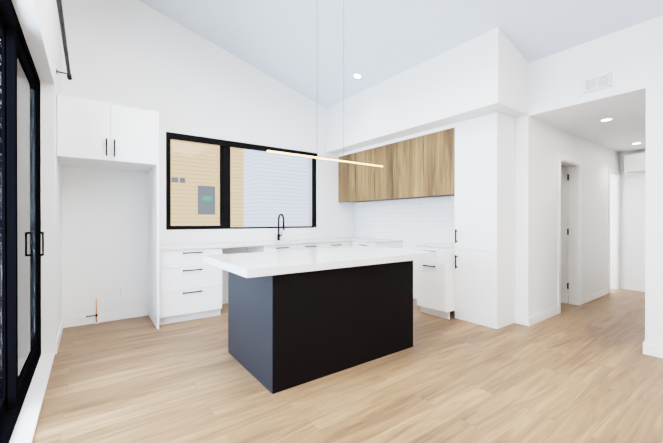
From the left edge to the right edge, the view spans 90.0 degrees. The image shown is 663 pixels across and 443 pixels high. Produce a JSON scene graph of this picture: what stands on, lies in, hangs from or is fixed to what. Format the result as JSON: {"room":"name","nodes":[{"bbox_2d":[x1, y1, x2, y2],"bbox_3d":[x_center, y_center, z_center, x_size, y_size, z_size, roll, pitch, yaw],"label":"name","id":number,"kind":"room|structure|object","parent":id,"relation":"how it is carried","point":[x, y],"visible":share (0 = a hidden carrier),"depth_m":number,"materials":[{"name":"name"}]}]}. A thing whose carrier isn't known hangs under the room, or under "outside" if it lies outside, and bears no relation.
{"room":"kitchen","nodes":[
{"label":"kitchen","id":0,"kind":"room"},
{"bbox_2d":[9,0,61,442],"bbox_3d":[-0.946,-0.988,0.671,0.215,4.470,8.160,0,0,-36],"label":"wall","id":1,"kind":"structure","parent":0,"point":[39,23],"depth_m":3.00,"materials":[{"name":"white paint"}]},
{"bbox_2d":[0,0,43,442],"bbox_3d":[-1.766,-0.026,1.741,0.148,2.454,3.009,0,0,-36],"label":"door frame","id":2,"kind":"structure","parent":1,"relation":"attached to","point":[20,222],"depth_m":2.17,"materials":[{"name":"black metal"}]},
{"bbox_2d":[55,319,63,353],"bbox_3d":[-2.809,1.170,3.422,0.017,0.100,0.930,0,0,-36],"label":"baseboard","id":3,"kind":"structure","parent":1,"relation":"attached to","point":[61,327],"depth_m":3.32,"materials":[{"name":"white"}]},
{"bbox_2d":[56,0,71,79],"bbox_3d":[-1.484,-1.443,1.695,0.117,0.056,3.990,0,0,-36],"label":"curtain rod","id":4,"kind":"object","parent":1,"relation":"attached to","point":[62,25],"visible":1,"depth_m":2.59,"materials":[{"name":"black metal"}]},
{"bbox_2d":[61,0,354,318],"bbox_3d":[-1.279,-1.011,5.293,4.695,4.450,0.300,0,0,-36],"label":"wall","id":5,"kind":"structure","parent":0,"point":[179,78],"depth_m":4.30,"materials":[{"name":"white paint"}]},
{"bbox_2d":[64,308,147,327],"bbox_3d":[-2.721,1.168,4.052,0.843,0.100,0.017,0,0,-36],"label":"baseboard","id":6,"kind":"structure","parent":5,"relation":"attached to","point":[77,321],"depth_m":4.03,"materials":[{"name":"white wood"}]},
{"bbox_2d":[117,286,123,295],"bbox_3d":[-2.622,0.870,4.127,0.075,0.115,0.007,0,0,-36],"label":"outlet","id":7,"kind":"object","parent":5,"relation":"attached to","point":[120,291],"visible":1,"depth_m":4.12,"materials":[{"name":"white plastic"}]},
{"bbox_2d":[166,132,316,230],"bbox_3d":[-1.267,-0.540,5.197,2.430,1.330,0.121,0,0,-36],"label":"window","id":8,"kind":"structure","parent":5,"relation":"in","point":[225,193],"depth_m":4.92,"materials":[{"name":"black metal"}]},
{"bbox_2d":[32,288,662,442],"bbox_3d":[2.366,1.251,3.094,8.585,0.060,8.160,0,0,-36],"label":"floor","id":9,"kind":"structure","parent":0,"point":[589,372],"depth_m":2.43,"materials":[{"name":"brown wood"}]},
{"bbox_2d":[86,298,98,323],"bbox_3d":[-2.837,1.068,3.934,0.120,0.300,0.040,0,0,-36],"label":"pipe","id":10,"kind":"object","parent":9,"relation":"on","point":[96,315],"visible":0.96,"depth_m":3.95,"materials":[{"name":"brown"}]},
{"bbox_2d":[57,94,158,328],"bbox_3d":[-2.504,-0.011,3.755,0.894,2.460,0.739,0,0,-36],"label":"tall cabinet","id":11,"kind":"object","parent":9,"relation":"on","point":[94,134],"visible":1,"depth_m":3.56,"materials":[{"name":"white wood"}]},
{"bbox_2d":[159,238,350,324],"bbox_3d":[-1.000,0.760,4.905,2.887,0.910,0.660,0,0,-36],"label":"base cabinet","id":12,"kind":"object","parent":9,"relation":"on","point":[190,284],"visible":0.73,"depth_m":4.08,"materials":[{"name":"white wood"}]},
{"bbox_2d":[277,214,284,239],"bbox_3d":[-0.792,0.089,5.300,0.093,0.428,0.215,0,0,-36],"label":"faucet","id":13,"kind":"object","parent":12,"relation":"on","point":[278,234],"visible":1,"depth_m":5.33,"materials":[{"name":"black metal"}]},
{"bbox_2d":[228,262,412,393],"bbox_3d":[-0.084,0.797,3.160,1.504,0.852,0.927,0,0,-36],"label":"kitchen island","id":14,"kind":"object","parent":9,"relation":"on","point":[297,317],"depth_m":2.67,"materials":[{"name":"black laminate"}]},
{"bbox_2d":[203,246,436,277],"bbox_3d":[-0.046,0.340,3.195,2.020,0.060,1.030,0,0,-36],"label":"island countertop","id":15,"kind":"structure","parent":14,"relation":"on","point":[263,264],"depth_m":2.79,"materials":[{"name":"white stone"}]},
{"bbox_2d":[333,196,454,318],"bbox_3d":[0.912,0.422,5.212,0.649,1.585,2.415,0,0,-36],"label":"base cabinet","id":16,"kind":"object","parent":9,"relation":"on","point":[424,224],"visible":0.65,"depth_m":4.98,"materials":[{"name":"white"}]},
{"bbox_2d":[454,112,514,328],"bbox_3d":[1.860,-0.011,4.071,0.460,2.458,0.540,0,0,-36],"label":"pantry cabinet","id":17,"kind":"object","parent":9,"relation":"on","point":[484,220],"visible":1,"depth_m":3.91,"materials":[{"name":"white wood"}]},
{"bbox_2d":[139,0,662,107],"bbox_3d":[0.916,-2.508,2.026,4.995,1.499,8.160,0,0,-36],"label":"ceiling","id":18,"kind":"structure","parent":0,"point":[321,52],"depth_m":3.92,"materials":[{"name":"white paint"}]},
{"bbox_2d":[266,149,382,166],"bbox_3d":[0.006,-1.544,3.246,1.390,1.888,0.040,0,0,-36],"label":"linear pendant light","id":19,"kind":"object","parent":18,"relation":"hanging from","point":[304,155],"visible":1,"depth_m":3.16,"materials":[{"name":"white metal"}]},
{"bbox_2d":[353,73,361,78],"bbox_3d":[0.376,-2.112,4.814,0.121,0.037,0.124,0,0,-36],"label":"recessed light","id":20,"kind":"object","parent":18,"relation":"in","point":[357,76],"visible":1,"depth_m":4.81,"materials":[{"name":"white plastic"}]},
{"bbox_2d":[326,27,527,153],"bbox_3d":[1.101,-1.665,4.917,0.690,0.840,3.110,0,0,-36],"label":"soffit","id":21,"kind":"structure","parent":0,"point":[486,73],"depth_m":4.06,"materials":[{"name":"white paint"}]},
{"bbox_2d":[422,123,454,197],"bbox_3d":[1.572,-0.800,4.494,0.410,0.884,0.484,0,0,-36],"label":"upper cabinet","id":22,"kind":"object","parent":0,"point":[438,144],"depth_m":4.37,"materials":[{"name":"brown wood"}]},
{"bbox_2d":[533,118,620,314],"bbox_3d":[3.808,-0.010,5.047,3.590,2.450,0.120,0,0,-36],"label":"wall","id":23,"kind":"structure","parent":0,"point":[550,143],"depth_m":4.54,"materials":[{"name":"white paint"}]},
{"bbox_2d":[524,306,557,325],"bbox_3d":[2.626,1.168,4.115,0.852,0.100,0.037,0,0,-36],"label":"baseboard","id":24,"kind":"structure","parent":23,"relation":"attached to","point":[528,321],"depth_m":4.04,"materials":[{"name":"white wood"}]},
{"bbox_2d":[561,167,568,302],"bbox_3d":[3.257,0.201,5.163,0.087,2.012,0.724,0,0,-36],"label":"hall door","id":25,"kind":"structure","parent":23,"relation":"in","point":[564,234],"depth_m":4.91,"materials":[{"name":"white wood"}]},
{"bbox_2d":[557,154,619,313],"bbox_3d":[4.043,0.160,5.209,2.720,2.113,0.136,0,0,-36],"label":"door frame","id":26,"kind":"structure","parent":23,"relation":"attached to","point":[575,220],"depth_m":4.85,"materials":[{"name":"white wood"}]},
{"bbox_2d":[582,288,607,303],"bbox_3d":[4.158,1.165,5.223,1.250,0.100,0.014,0,0,-36],"label":"baseboard","id":27,"kind":"structure","parent":23,"relation":"attached to","point":[587,298],"depth_m":5.18,"materials":[{"name":"white wood"}]},
{"bbox_2d":[530,88,645,152],"bbox_3d":[3.332,-1.286,5.593,3.710,0.100,3.830,0,0,-36],"label":"ceiling","id":28,"kind":"structure","parent":0,"point":[623,130],"depth_m":4.04,"materials":[{"name":"white paint"}]},
{"bbox_2d":[600,118,612,121],"bbox_3d":[3.320,-1.228,4.006,0.124,0.006,0.124,0,0,-36],"label":"recessed light","id":29,"kind":"object","parent":28,"relation":"in","point":[606,119],"visible":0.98,"depth_m":3.98,"materials":[{"name":"white plastic"}]},
{"bbox_2d":[515,15,662,346],"bbox_3d":[2.740,-0.480,3.362,0.120,3.400,7.560,0,0,-36],"label":"wall","id":30,"kind":"structure","parent":0,"point":[630,58],"depth_m":3.26,"materials":[{"name":"white paint"}]},
{"bbox_2d":[338,151,353,202],"bbox_3d":[0.433,-0.805,6.055,0.410,0.884,0.484,0,0,-36],"label":"upper cabinet","id":31,"kind":"object","parent":30,"relation":"attached to","point":[345,170],"depth_m":5.93,"materials":[{"name":"brown wood"}]},
{"bbox_2d":[354,145,389,202],"bbox_3d":[0.718,-0.804,5.665,0.410,0.884,0.482,0,0,-36],"label":"upper cabinet","id":32,"kind":"object","parent":30,"relation":"attached to","point":[363,174],"depth_m":5.56,"materials":[{"name":"brown wood"}]},
{"bbox_2d":[374,139,393,199],"bbox_3d":[1.002,-0.803,5.275,0.410,0.884,0.483,0,0,-36],"label":"upper cabinet","id":33,"kind":"object","parent":30,"relation":"attached to","point":[384,151],"depth_m":5.17,"materials":[{"name":"brown wood"}]},
{"bbox_2d":[394,132,425,198],"bbox_3d":[1.287,-0.801,4.885,0.410,0.884,0.483,0,0,-36],"label":"upper cabinet","id":34,"kind":"object","parent":30,"relation":"attached to","point":[420,165],"depth_m":4.78,"materials":[{"name":"brown wood"}]},
{"bbox_2d":[584,72,610,92],"bbox_3d":[2.674,-1.395,3.336,0.010,0.140,0.220,0,0,-36],"label":"air vent","id":35,"kind":"object","parent":30,"relation":"in","point":[602,81],"visible":1,"depth_m":3.33,"materials":[{"name":"grey"}]},
{"bbox_2d":[643,341,645,353],"bbox_3d":[4.332,1.168,4.116,3.604,0.100,0.020,0,0,-36],"label":"baseboard","id":36,"kind":"structure","parent":30,"relation":"attached to","point":[644,344],"depth_m":3.05,"materials":[{"name":"white"}]},
{"bbox_2d":[646,343,662,357],"bbox_3d":[3.907,1.175,1.656,0.017,0.100,3.420,0,0,-36],"label":"baseboard","id":37,"kind":"structure","parent":30,"relation":"attached to","point":[652,350],"depth_m":3.00,"materials":[{"name":"white"}]},
{"bbox_2d":[621,150,644,285],"bbox_3d":[5.540,-0.011,5.599,0.140,2.450,0.990,0,0,-36],"label":"wall","id":38,"kind":"structure","parent":0,"point":[632,186],"depth_m":5.84,"materials":[{"name":"white paint"}]},
{"bbox_2d":[620,283,644,291],"bbox_3d":[5.480,1.164,5.587,0.017,0.100,0.956,0,0,-36],"label":"baseboard","id":39,"kind":"structure","parent":38,"relation":"attached to","point":[622,286],"depth_m":5.83,"materials":[{"name":"white wood"}]},
{"bbox_2d":[624,153,645,174],"bbox_3d":[5.406,-0.988,5.523,0.199,0.337,0.790,0,0,-36],"label":"mini-split air conditioner","id":40,"kind":"object","parent":38,"relation":"attached to","point":[634,164],"visible":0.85,"depth_m":5.68,"materials":[{"name":"white plastic"}]},
{"label":"outside","id":41,"kind":"structure","parent":0,"visible":0},
{"bbox_2d":[171,139,307,226],"bbox_3d":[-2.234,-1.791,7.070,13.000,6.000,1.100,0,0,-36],"label":"window glass","id":42,"kind":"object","parent":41,"point":[197,186],"depth_m":7.37,"materials":[{"name":"beige"}]}
]}

